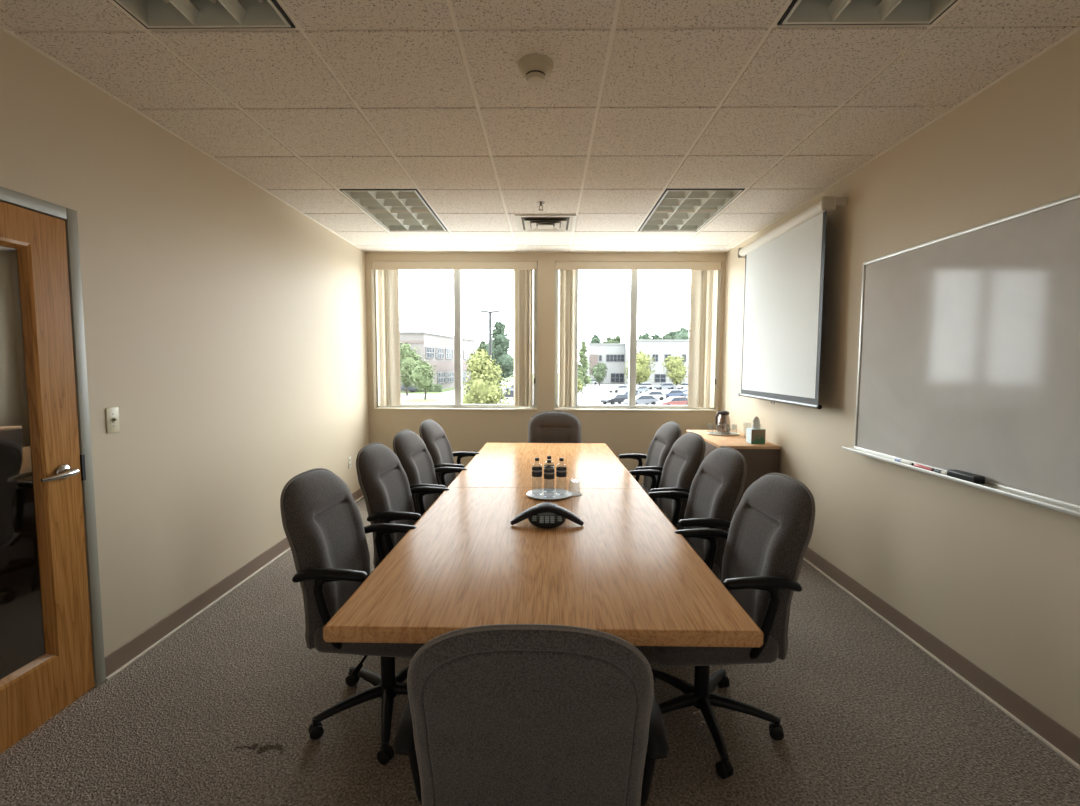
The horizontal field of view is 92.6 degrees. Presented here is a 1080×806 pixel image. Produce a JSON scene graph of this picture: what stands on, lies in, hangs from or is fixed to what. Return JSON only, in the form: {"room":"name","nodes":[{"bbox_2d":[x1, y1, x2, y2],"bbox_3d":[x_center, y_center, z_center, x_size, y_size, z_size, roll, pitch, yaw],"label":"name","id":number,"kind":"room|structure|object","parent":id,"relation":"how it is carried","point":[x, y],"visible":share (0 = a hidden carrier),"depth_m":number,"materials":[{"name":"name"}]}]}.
{"room":"conference room","nodes":[
{"label":"conference room","id":0,"kind":"room"},
{"bbox_2d":[0,246,44,678],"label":"window","id":1,"kind":"structure","parent":0,"point":[21,619],"depth_m":3.82,"materials":[{"name":"glass"}]},
{"bbox_2d":[0,29,368,656],"bbox_3d":[-2.171,-0.151,2.482,0.140,3.180,7.707,0,4,1],"label":"wall","id":2,"kind":"structure","parent":0,"point":[225,326],"depth_m":3.01,"materials":[{"name":"paint"}]},
{"bbox_2d":[0,186,105,752],"bbox_3d":[-2.140,0.279,1.874,0.214,2.215,1.072,0,4,1],"label":"door","id":3,"kind":"structure","parent":2,"relation":"in","point":[44,234],"depth_m":2.24,"materials":[{"name":"wood"}]},
{"bbox_2d":[105,407,119,433],"bbox_3d":[-2.091,0.085,2.533,0.020,0.124,0.072,0,4,1],"label":"light switch","id":4,"kind":"object","parent":2,"relation":"attached to","point":[112,414],"visible":1,"depth_m":2.53,"materials":[{"name":"beige plastic"}]},
{"bbox_2d":[105,488,363,680],"bbox_3d":[-2.076,1.141,4.359,0.008,0.100,3.755,0,4,1],"label":"baseboard","id":5,"kind":"structure","parent":2,"relation":"attached to","point":[137,645],"depth_m":3.06,"materials":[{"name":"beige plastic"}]},
{"bbox_2d":[348,456,350,468],"bbox_3d":[-2.055,0.643,5.575,0.008,0.124,0.076,0,4,1],"label":"wall outlet","id":6,"kind":"object","parent":2,"relation":"attached to","point":[349,458],"visible":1,"depth_m":5.56,"materials":[{"name":"beige plastic"}]},
{"bbox_2d":[0,0,1079,251],"bbox_3d":[-0.003,-1.598,2.241,4.388,0.260,7.707,0,4,1],"label":"ceiling","id":7,"kind":"structure","parent":0,"point":[539,136],"depth_m":2.51,"materials":[{"name":"tile"}]},
{"bbox_2d":[113,0,295,28],"bbox_3d":[-1.249,-1.466,1.409,0.582,0.115,1.192,0,4,1],"label":"light","id":8,"kind":"object","parent":7,"relation":"attached to","point":[152,14],"visible":0.98,"depth_m":1.98,"materials":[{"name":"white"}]},
{"bbox_2d":[339,189,447,230],"bbox_3d":[-1.203,-1.694,4.450,0.582,0.115,1.192,0,4,1],"label":"light","id":9,"kind":"object","parent":7,"relation":"attached to","point":[366,199],"visible":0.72,"depth_m":4.41,"materials":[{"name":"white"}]},
{"bbox_2d":[518,54,553,84],"bbox_3d":[-0.019,-1.435,2.240,0.156,0.074,0.156,0,4,1],"label":"smoke detector","id":10,"kind":"object","parent":7,"relation":"attached to","point":[535,68],"visible":1,"depth_m":2.20,"materials":[{"name":"beige plastic"}]},
{"bbox_2d":[0,0,1079,252],"bbox_3d":[-0.004,-1.482,2.249,4.188,0.033,7.507,0,4,1],"label":"ceiling grid","id":11,"kind":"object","parent":7,"relation":"attached to","point":[613,28],"depth_m":2.50,"materials":[{"name":"white metal"}]},
{"bbox_2d":[537,201,544,210],"bbox_3d":[0.008,-1.582,4.144,0.072,0.065,0.072,0,4,1],"label":"sprinkler","id":12,"kind":"object","parent":7,"relation":"attached to","point":[538,202],"visible":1,"depth_m":4.14,"materials":[{"name":"grey metal"}]},
{"bbox_2d":[515,215,575,231],"bbox_3d":[0.051,-1.636,4.742,0.536,0.037,0.536,0,4,1],"label":"ceiling vent","id":13,"kind":"object","parent":7,"relation":"in","point":[528,223],"visible":1,"depth_m":4.69,"materials":[{"name":"beige metal"}]},
{"bbox_2d":[638,189,744,230],"bbox_3d":[1.236,-1.682,4.415,0.582,0.115,1.192,0,4,1],"label":"light","id":14,"kind":"object","parent":7,"relation":"attached to","point":[696,199],"visible":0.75,"depth_m":4.38,"materials":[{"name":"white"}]},
{"bbox_2d":[777,0,957,24],"bbox_3d":[1.190,-1.454,1.373,0.582,0.115,1.192,0,4,1],"label":"light","id":15,"kind":"object","parent":7,"relation":"attached to","point":[799,12],"visible":0.97,"depth_m":1.95,"materials":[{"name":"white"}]},
{"bbox_2d":[0,497,1079,805],"bbox_3d":[-0.015,1.403,2.466,4.228,0.100,7.547,0,4,1],"label":"floor","id":16,"kind":"structure","parent":0,"point":[221,711],"depth_m":2.15,"materials":[{"name":"carpet"}]},
{"bbox_2d":[280,468,423,764],"bbox_3d":[-0.688,0.832,2.252,0.695,1.066,0.629,1,4,6],"label":"chair","id":17,"kind":"object","parent":16,"relation":"on","point":[325,531],"visible":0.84,"depth_m":2.12,"materials":[{"name":"grey fabric"}]},
{"bbox_2d":[356,443,449,568],"bbox_3d":[-0.670,0.775,2.998,0.686,1.066,0.643,1,4,6],"label":"chair","id":18,"kind":"object","parent":16,"relation":"on","point":[383,481],"visible":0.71,"depth_m":2.89,"materials":[{"name":"black plastic"}]},
{"bbox_2d":[393,429,466,522],"bbox_3d":[-0.645,0.727,3.648,0.688,1.066,0.644,1,4,6],"label":"chair","id":19,"kind":"object","parent":16,"relation":"on","point":[411,450],"visible":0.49,"depth_m":3.57,"materials":[{"name":"black fabric"}]},
{"bbox_2d":[419,419,479,496],"bbox_3d":[-0.626,0.677,4.318,0.703,1.066,0.639,1,4,6],"label":"chair","id":20,"kind":"object","parent":16,"relation":"on","point":[434,437],"visible":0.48,"depth_m":4.25,"materials":[{"name":"black fabric"}]},
{"bbox_2d":[393,624,668,805],"bbox_3d":[-0.016,0.923,1.363,0.648,1.022,0.653,0,4,-2],"label":"chair","id":21,"kind":"object","parent":16,"relation":"on","point":[497,714],"visible":1,"depth_m":1.08,"materials":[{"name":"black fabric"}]},
{"bbox_2d":[323,443,763,646],"bbox_3d":[0.032,0.911,3.415,1.330,0.740,3.698,0,4,1],"label":"conference table","id":22,"kind":"object","parent":16,"relation":"on","point":[625,573],"visible":0.77,"depth_m":2.02,"materials":[{"name":"brown wood"}]},
{"bbox_2d":[510,502,583,527],"bbox_3d":[0.069,0.560,2.605,0.307,0.077,0.342,3,5,33],"label":"phone","id":23,"kind":"object","parent":22,"relation":"on","point":[545,514],"visible":1,"depth_m":2.55,"materials":[{"name":"grey plastic"}]},
{"bbox_2d":[527,488,571,499],"bbox_3d":[0.055,0.555,3.135,0.274,0.012,0.274,0,4,1],"label":"round tray","id":24,"kind":"object","parent":22,"relation":"on","point":[541,494],"visible":1,"depth_m":3.13,"materials":[{"name":"silver metal"}]},
{"bbox_2d":[544,456,553,492],"bbox_3d":[0.057,0.439,3.191,0.064,0.223,0.064,0,4,1],"label":"water bottle","id":25,"kind":"object","parent":24,"relation":"on","point":[548,457],"visible":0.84,"depth_m":3.17,"materials":[{"name":"plastic"}]},
{"bbox_2d":[544,459,554,497],"bbox_3d":[0.055,0.448,3.067,0.064,0.223,0.064,0,4,1],"label":"water bottle","id":26,"kind":"object","parent":24,"relation":"on","point":[548,473],"visible":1,"depth_m":3.04,"materials":[{"name":"plastic"}]},
{"bbox_2d":[556,458,566,476],"bbox_3d":[0.130,0.444,3.125,0.064,0.223,0.064,0,4,1],"label":"water bottle","id":27,"kind":"object","parent":24,"relation":"on","point":[560,471],"visible":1,"depth_m":3.10,"materials":[{"name":"plastic"}]},
{"bbox_2d":[571,492,581,495],"bbox_3d":[0.208,0.558,3.158,0.100,0.004,0.100,0,4,1],"label":"coaster","id":28,"kind":"object","parent":22,"relation":"on","point":[572,493],"visible":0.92,"depth_m":3.14,"materials":[{"name":"beige paper"}]},
{"bbox_2d":[528,411,580,442],"bbox_3d":[0.136,0.627,5.188,0.702,1.042,0.680,0,4,1],"label":"chair","id":29,"kind":"object","parent":16,"relation":"on","point":[546,426],"visible":0.34,"depth_m":5.37,"materials":[{"name":"black fabric"}]},
{"bbox_2d":[619,421,681,505],"bbox_3d":[0.769,0.686,4.262,0.712,1.066,0.644,0,4,-4],"label":"chair","id":30,"kind":"object","parent":16,"relation":"on","point":[668,433],"visible":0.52,"depth_m":4.21,"materials":[{"name":"black plastic"}]},
{"bbox_2d":[629,432,705,529],"bbox_3d":[0.758,0.738,3.569,0.679,1.066,0.653,0,4,-4],"label":"chair","id":31,"kind":"object","parent":16,"relation":"on","point":[686,455],"visible":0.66,"depth_m":3.48,"materials":[{"name":"black plastic"}]},
{"bbox_2d":[648,447,746,580],"bbox_3d":[0.744,0.787,2.917,0.700,1.066,0.628,0,4,-4],"label":"chair","id":32,"kind":"object","parent":16,"relation":"on","point":[717,487],"visible":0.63,"depth_m":2.81,"materials":[{"name":"black plastic"}]},
{"bbox_2d":[649,473,814,778],"bbox_3d":[0.720,0.842,2.180,0.696,1.066,0.642,0,4,-4],"label":"chair","id":33,"kind":"object","parent":16,"relation":"on","point":[768,537],"visible":0.84,"depth_m":2.05,"materials":[{"name":"black plastic"}]},
{"bbox_2d":[686,430,780,506],"bbox_3d":[1.833,0.748,5.088,0.553,0.830,1.110,0,4,1],"label":"credenza","id":34,"kind":"object","parent":16,"relation":"on","point":[761,459],"visible":0.14,"depth_m":4.53,"materials":[{"name":"laminate"}]},
{"bbox_2d":[707,432,739,435],"bbox_3d":[1.855,0.313,5.231,0.330,0.016,0.238,0,4,1],"label":"oval tray","id":35,"kind":"object","parent":34,"relation":"on","point":[709,433],"visible":0.84,"depth_m":5.18,"materials":[{"name":"beige plastic"}]},
{"bbox_2d":[715,411,730,433],"bbox_3d":[1.871,0.194,5.264,0.148,0.228,0.136,2,5,23],"label":"coffee carafe","id":36,"kind":"object","parent":35,"relation":"on","point":[723,424],"visible":1,"depth_m":5.21,"materials":[{"name":"silver metal"}]},
{"bbox_2d":[746,416,765,443],"bbox_3d":[1.952,0.241,4.662,0.126,0.245,0.120,0,4,1],"label":"tissue box","id":37,"kind":"object","parent":34,"relation":"on","point":[754,435],"visible":1,"depth_m":4.61,"materials":[{"name":"green"}]},
{"bbox_2d":[365,253,725,483],"bbox_3d":[0.049,-0.420,6.193,4.188,3.180,0.200,0,4,1],"label":"wall","id":38,"kind":"structure","parent":0,"point":[623,432],"depth_m":6.12,"materials":[{"name":"paint"}]},
{"bbox_2d":[374,263,537,410],"bbox_3d":[-1.004,-0.792,6.160,1.947,1.747,0.182,0,4,1],"label":"window","id":39,"kind":"structure","parent":38,"relation":"in","point":[458,405],"depth_m":6.19,"materials":[{"name":"silver metal"}]},
{"bbox_2d":[372,261,536,406],"bbox_3d":[-1.005,-0.811,6.136,1.939,1.705,0.094,0,4,1],"label":"vertical blind","id":40,"kind":"object","parent":39,"relation":"attached to","point":[386,272],"visible":1,"depth_m":6.12,"materials":[{"name":"beige fabric"}]},
{"bbox_2d":[554,270,718,411],"bbox_3d":[1.141,-0.781,6.128,1.936,1.747,0.182,0,4,1],"label":"window","id":41,"kind":"structure","parent":38,"relation":"in","point":[631,406],"depth_m":6.17,"materials":[{"name":"silver metal"}]},
{"bbox_2d":[555,261,721,407],"bbox_3d":[1.141,-0.800,6.105,1.928,1.705,0.094,0,4,1],"label":"vertical blind","id":42,"kind":"object","parent":41,"relation":"attached to","point":[704,274],"visible":1,"depth_m":6.09,"materials":[{"name":"beige fabric"}]},
{"bbox_2d":[721,31,1079,737],"bbox_3d":[2.156,-0.129,2.419,0.140,3.180,7.707,0,4,1],"label":"wall","id":43,"kind":"structure","parent":0,"point":[994,577],"depth_m":2.66,"materials":[{"name":"paint"}]},
{"bbox_2d":[738,196,847,408],"bbox_3d":[2.032,-0.736,4.383,0.171,1.492,1.601,0,4,1],"label":"projection screen","id":44,"kind":"object","parent":43,"relation":"attached to","point":[784,267],"visible":1,"depth_m":4.16,"materials":[{"name":"white fabric"}]},
{"bbox_2d":[803,547,1079,769],"bbox_3d":[2.075,1.302,2.427,0.008,0.100,7.507,0,4,1],"label":"baseboard","id":45,"kind":"structure","parent":43,"relation":"attached to","point":[1063,739],"depth_m":2.51,"materials":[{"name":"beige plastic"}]},
{"bbox_2d":[842,193,1079,516],"bbox_3d":[2.039,-0.208,2.168,0.088,1.216,2.455,0,4,1],"label":"whiteboard","id":46,"kind":"object","parent":43,"relation":"attached to","point":[969,354],"visible":1,"depth_m":2.40,"materials":[{"name":"ceramic"}]},
{"bbox_2d":[895,458,913,465],"bbox_3d":[2.031,0.329,2.874,0.020,0.019,0.141,0,4,1],"label":"marker","id":47,"kind":"object","parent":46,"relation":"on","point":[896,459],"visible":0.9,"depth_m":2.86,"materials":[{"name":"beige plastic"}]},
{"bbox_2d":[914,463,933,470],"bbox_3d":[2.029,0.340,2.725,0.020,0.019,0.136,0,4,1],"label":"marker","id":48,"kind":"object","parent":46,"relation":"on","point":[915,464],"visible":0.89,"depth_m":2.71,"materials":[{"name":"red plastic"}]},
{"bbox_2d":[934,469,946,474],"bbox_3d":[2.027,0.350,2.600,0.020,0.019,0.091,0,4,1],"label":"marker","id":49,"kind":"object","parent":46,"relation":"on","point":[935,470],"visible":0.77,"depth_m":2.60,"materials":[{"name":"beige plastic"}]},
{"bbox_2d":[842,446,1079,516],"bbox_3d":[2.032,0.389,2.213,0.078,0.018,2.455,0,4,1],"label":"marker tray","id":50,"kind":"object","parent":46,"relation":"on","point":[1052,502],"depth_m":2.30,"materials":[{"name":"white metal"}]},
{"bbox_2d":[947,469,984,483],"bbox_3d":[2.033,0.351,2.465,0.054,0.036,0.168,0,4,1],"label":"eraser","id":51,"kind":"object","parent":46,"relation":"on","point":[974,478],"visible":1,"depth_m":2.43,"materials":[{"name":"plastic"}]},
{"label":"outside","id":52,"kind":"structure","parent":0,"visible":0},
{"bbox_2d":[401,383,687,404],"bbox_3d":[2.481,-6.818,166.939,280.000,0.300,306.000,0,4,1],"label":"ground","id":53,"kind":"structure","parent":52,"point":[592,396],"depth_m":90.40,"materials":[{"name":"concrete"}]},
{"bbox_2d":[401,385,417,392],"bbox_3d":[-26.031,-2.739,99.475,4.476,1.440,1.800,0,4,1],"label":"parked car","id":54,"kind":"object","parent":53,"relation":"on","point":[409,389],"visible":0.43,"depth_m":98.62,"materials":[{"name":"grey paint"}]},
{"bbox_2d":[400,342,424,394],"bbox_3d":[-22.994,-5.941,90.067,6.587,9.330,6.492,2,5,22],"label":"tree","id":55,"kind":"object","parent":53,"relation":"on","point":[407,356],"visible":0.7,"depth_m":88.79,"materials":[{"name":"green plant"}]},
{"bbox_2d":[401,398,440,402],"bbox_3d":[-17.765,-0.393,77.463,5.616,0.120,9.720,0,4,1],"label":"traffic island","id":56,"kind":"object","parent":53,"relation":"on","point":[416,400],"visible":0.93,"depth_m":76.34,"materials":[{"name":"grey concrete"}]},
{"bbox_2d":[404,359,436,399],"bbox_3d":[-17.987,-3.569,78.238,4.831,6.370,5.385,1,4,13],"label":"tree","id":57,"kind":"object","parent":56,"relation":"on","point":[421,374],"visible":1,"depth_m":77.16,"materials":[{"name":"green plant"}]},
{"bbox_2d":[400,331,475,388],"bbox_3d":[-33.240,-9.663,120.145,32.110,12.100,34.908,0,4,1],"label":"office building","id":58,"kind":"structure","parent":53,"relation":"on","point":[437,348],"depth_m":111.72,"materials":[{"name":"pink paint"}]},
{"bbox_2d":[471,339,487,355],"bbox_3d":[-12.690,-8.766,116.014,7.188,11.173,6.317,0,4,-2],"label":"tree","id":59,"kind":"object","parent":53,"relation":"on","point":[479,346],"visible":0.13,"depth_m":114.85,"materials":[{"name":"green plant"}]},
{"bbox_2d":[449,349,510,403],"bbox_3d":[-5.601,-1.588,48.392,5.831,7.035,6.111,0,4,-5],"label":"tree","id":60,"kind":"object","parent":53,"relation":"on","point":[483,389],"visible":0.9,"depth_m":47.00,"materials":[{"name":"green plant"}]},
{"bbox_2d":[480,311,499,361],"bbox_3d":[-8.168,-7.988,84.772,3.100,14.250,0.600,0,4,1],"label":"lamp post","id":61,"kind":"object","parent":53,"relation":"on","point":[489,312],"visible":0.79,"depth_m":84.27,"materials":[{"name":"black metal"}]},
{"bbox_2d":[469,319,512,387],"bbox_3d":[-8.924,-10.389,111.165,11.529,15.327,11.221,-3,5,-33],"label":"tree","id":62,"kind":"object","parent":53,"relation":"on","point":[500,343],"visible":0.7,"depth_m":109.53,"materials":[{"name":"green plant"}]},
{"bbox_2d":[501,390,512,398],"bbox_3d":[-4.588,-1.359,82.207,4.476,1.440,1.800,0,4,1],"label":"parked car","id":63,"kind":"object","parent":53,"relation":"on","point":[511,391],"visible":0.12,"depth_m":81.36,"materials":[{"name":"grey paint"}]},
{"bbox_2d":[577,376,582,392],"bbox_3d":[6.722,-3.255,94.789,2.707,3.470,2.761,2,5,18],"label":"tree","id":64,"kind":"object","parent":53,"relation":"on","point":[580,385],"visible":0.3,"depth_m":94.59,"materials":[{"name":"green plant"}]},
{"bbox_2d":[578,340,593,393],"bbox_3d":[8.054,-6.792,97.515,4.639,10.140,4.653,2,5,25],"label":"tree","id":65,"kind":"object","parent":53,"relation":"on","point":[583,366],"visible":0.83,"depth_m":97.14,"materials":[{"name":"green plant"}]},
{"bbox_2d":[589,333,602,342],"bbox_3d":[19.446,-16.516,184.383,8.884,16.621,8.796,0,4,-4],"label":"tree","id":66,"kind":"object","parent":53,"relation":"on","point":[595,338],"visible":0.16,"depth_m":182.01,"materials":[{"name":"green plant"}]},
{"bbox_2d":[590,361,607,385],"bbox_3d":[15.108,-7.490,131.712,5.328,6.473,4.641,0,4,2],"label":"tree","id":67,"kind":"object","parent":53,"relation":"on","point":[599,372],"visible":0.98,"depth_m":131.16,"materials":[{"name":"green plant"}]},
{"bbox_2d":[602,337,616,342],"bbox_3d":[24.516,-16.262,187.602,9.860,15.690,9.643,0,4,-3],"label":"tree","id":68,"kind":"object","parent":53,"relation":"on","point":[609,339],"visible":0.13,"depth_m":185.15,"materials":[{"name":"green plant"}]},
{"bbox_2d":[600,394,627,404],"bbox_3d":[10.660,-0.535,72.010,4.476,1.440,1.800,-3,5,-34],"label":"parked car","id":69,"kind":"object","parent":53,"relation":"on","point":[613,398],"visible":0.81,"depth_m":71.26,"materials":[{"name":"grey paint"}]},
{"bbox_2d":[608,385,627,392],"bbox_3d":[15.724,-2.829,102.852,4.476,1.440,1.800,-3,5,-34],"label":"parked car","id":70,"kind":"object","parent":53,"relation":"on","point":[616,388],"visible":0.83,"depth_m":102.12,"materials":[{"name":"grey paint"}]},
{"bbox_2d":[614,335,624,342],"bbox_3d":[29.507,-16.746,188.957,9.721,16.502,9.422,-2,5,-26],"label":"tree","id":71,"kind":"object","parent":53,"relation":"on","point":[617,338],"visible":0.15,"depth_m":187.70,"materials":[{"name":"green plant"}]},
{"bbox_2d":[618,390,639,395],"bbox_3d":[13.709,-1.268,81.938,4.476,1.440,1.800,-3,5,-34],"label":"parked car","id":72,"kind":"object","parent":53,"relation":"on","point":[622,391],"visible":0.11,"depth_m":81.56,"materials":[{"name":"blue paint"}]},
{"bbox_2d":[585,339,688,384],"bbox_3d":[44.257,-12.171,156.257,60.400,12.300,35.250,0,4,1],"label":"building","id":73,"kind":"structure","parent":53,"relation":"on","point":[614,355],"depth_m":139.55,"materials":[{"name":"grey concrete"}]},
{"bbox_2d":[622,350,654,383],"bbox_3d":[23.254,-8.178,123.503,9.094,9.236,9.032,-3,5,-36],"label":"tree","id":74,"kind":"object","parent":53,"relation":"on","point":[643,373],"visible":0.77,"depth_m":121.96,"materials":[{"name":"green plant"}]},
{"bbox_2d":[624,395,658,404],"bbox_3d":[13.622,-0.333,69.473,4.476,1.440,1.800,-1,5,-19],"label":"parked car","id":75,"kind":"object","parent":53,"relation":"on","point":[640,399],"visible":0.66,"depth_m":68.92,"materials":[{"name":"grey paint"}]},
{"bbox_2d":[636,386,649,392],"bbox_3d":[19.079,-2.588,99.811,4.476,1.440,1.800,-3,5,-34],"label":"parked car","id":76,"kind":"object","parent":53,"relation":"on","point":[640,389],"visible":0.49,"depth_m":99.34,"materials":[{"name":"grey paint"}]},
{"bbox_2d":[636,383,653,389],"bbox_3d":[23.218,-3.765,115.708,4.476,1.440,1.800,0,4,-9],"label":"parked car","id":77,"kind":"object","parent":53,"relation":"on","point":[648,385],"visible":0.59,"depth_m":115.07,"materials":[{"name":"grey paint"}]},
{"bbox_2d":[638,331,657,338],"bbox_3d":[37.905,-16.849,183.732,12.199,17.572,11.136,-1,4,-15],"label":"tree","id":78,"kind":"object","parent":53,"relation":"on","point":[646,335],"visible":0.18,"depth_m":181.90,"materials":[{"name":"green plant"}]},
{"bbox_2d":[641,391,665,400],"bbox_3d":[17.179,-1.101,79.893,4.476,1.440,1.800,-1,5,-19],"label":"parked car","id":79,"kind":"object","parent":53,"relation":"on","point":[656,394],"visible":0.54,"depth_m":79.44,"materials":[{"name":"grey paint"}]},
{"bbox_2d":[651,333,662,338],"bbox_3d":[41.487,-16.825,185.852,8.984,17.198,10.012,0,4,-1],"label":"tree","id":80,"kind":"object","parent":53,"relation":"on","point":[655,335],"visible":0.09,"depth_m":184.65,"materials":[{"name":"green plant"}]},
{"bbox_2d":[654,383,675,389],"bbox_3d":[28.017,-3.741,115.637,4.476,1.440,1.800,0,4,-9],"label":"parked car","id":81,"kind":"object","parent":53,"relation":"on","point":[663,385],"visible":1,"depth_m":114.96,"materials":[{"name":"grey paint"}]},
{"bbox_2d":[660,330,674,339],"bbox_3d":[45.642,-17.286,185.046,10.620,18.312,10.822,0,4,-8],"label":"tree","id":82,"kind":"object","parent":53,"relation":"on","point":[667,335],"visible":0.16,"depth_m":183.33,"materials":[{"name":"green plant"}]},
{"bbox_2d":[656,396,687,404],"bbox_3d":[17.277,-0.090,66.428,4.476,1.440,1.800,-1,5,-19],"label":"parked car","id":83,"kind":"object","parent":53,"relation":"on","point":[672,400],"visible":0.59,"depth_m":65.79,"materials":[{"name":"red paint"}]},
{"bbox_2d":[663,390,685,397],"bbox_3d":[21.653,-1.452,84.814,4.476,1.440,1.800,-1,5,-19],"label":"parked car","id":84,"kind":"object","parent":53,"relation":"on","point":[668,393],"visible":0.56,"depth_m":84.18,"materials":[{"name":"blue paint"}]},
{"bbox_2d":[662,355,687,385],"bbox_3d":[32.066,-7.484,121.231,7.213,8.199,6.958,3,5,29],"label":"tree","id":85,"kind":"object","parent":53,"relation":"on","point":[677,368],"visible":0.99,"depth_m":119.80,"materials":[{"name":"green plant"}]},
{"bbox_2d":[669,324,688,339],"bbox_3d":[50.774,-17.952,183.889,15.235,19.893,12.171,-2,5,-22],"label":"tree","id":86,"kind":"object","parent":53,"relation":"on","point":[683,334],"visible":0.29,"depth_m":180.28,"materials":[{"name":"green plant"}]},
{"bbox_2d":[676,383,687,388],"bbox_3d":[33.132,-3.790,116.559,4.476,1.440,1.800,0,4,-9],"label":"parked car","id":87,"kind":"object","parent":53,"relation":"on","point":[684,385],"visible":0.44,"depth_m":115.69,"materials":[{"name":"grey paint"}]},
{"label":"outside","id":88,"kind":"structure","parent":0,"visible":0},
{"bbox_2d":[401,373,613,393],"bbox_3d":[3.097,-10.062,207.806,280.000,0.060,224.000,0,4,1],"label":"lawn","id":89,"kind":"structure","parent":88,"point":[511,379],"depth_m":110.83,"materials":[{"name":"green plant"}]},
{"bbox_2d":[415,384,442,391],"bbox_3d":[-21.915,-2.950,101.406,5.420,1.692,1.666,0,4,1],"label":"hedge","id":90,"kind":"object","parent":89,"relation":"on","point":[438,388],"visible":0.62,"depth_m":100.81,"materials":[{"name":"green plant"}]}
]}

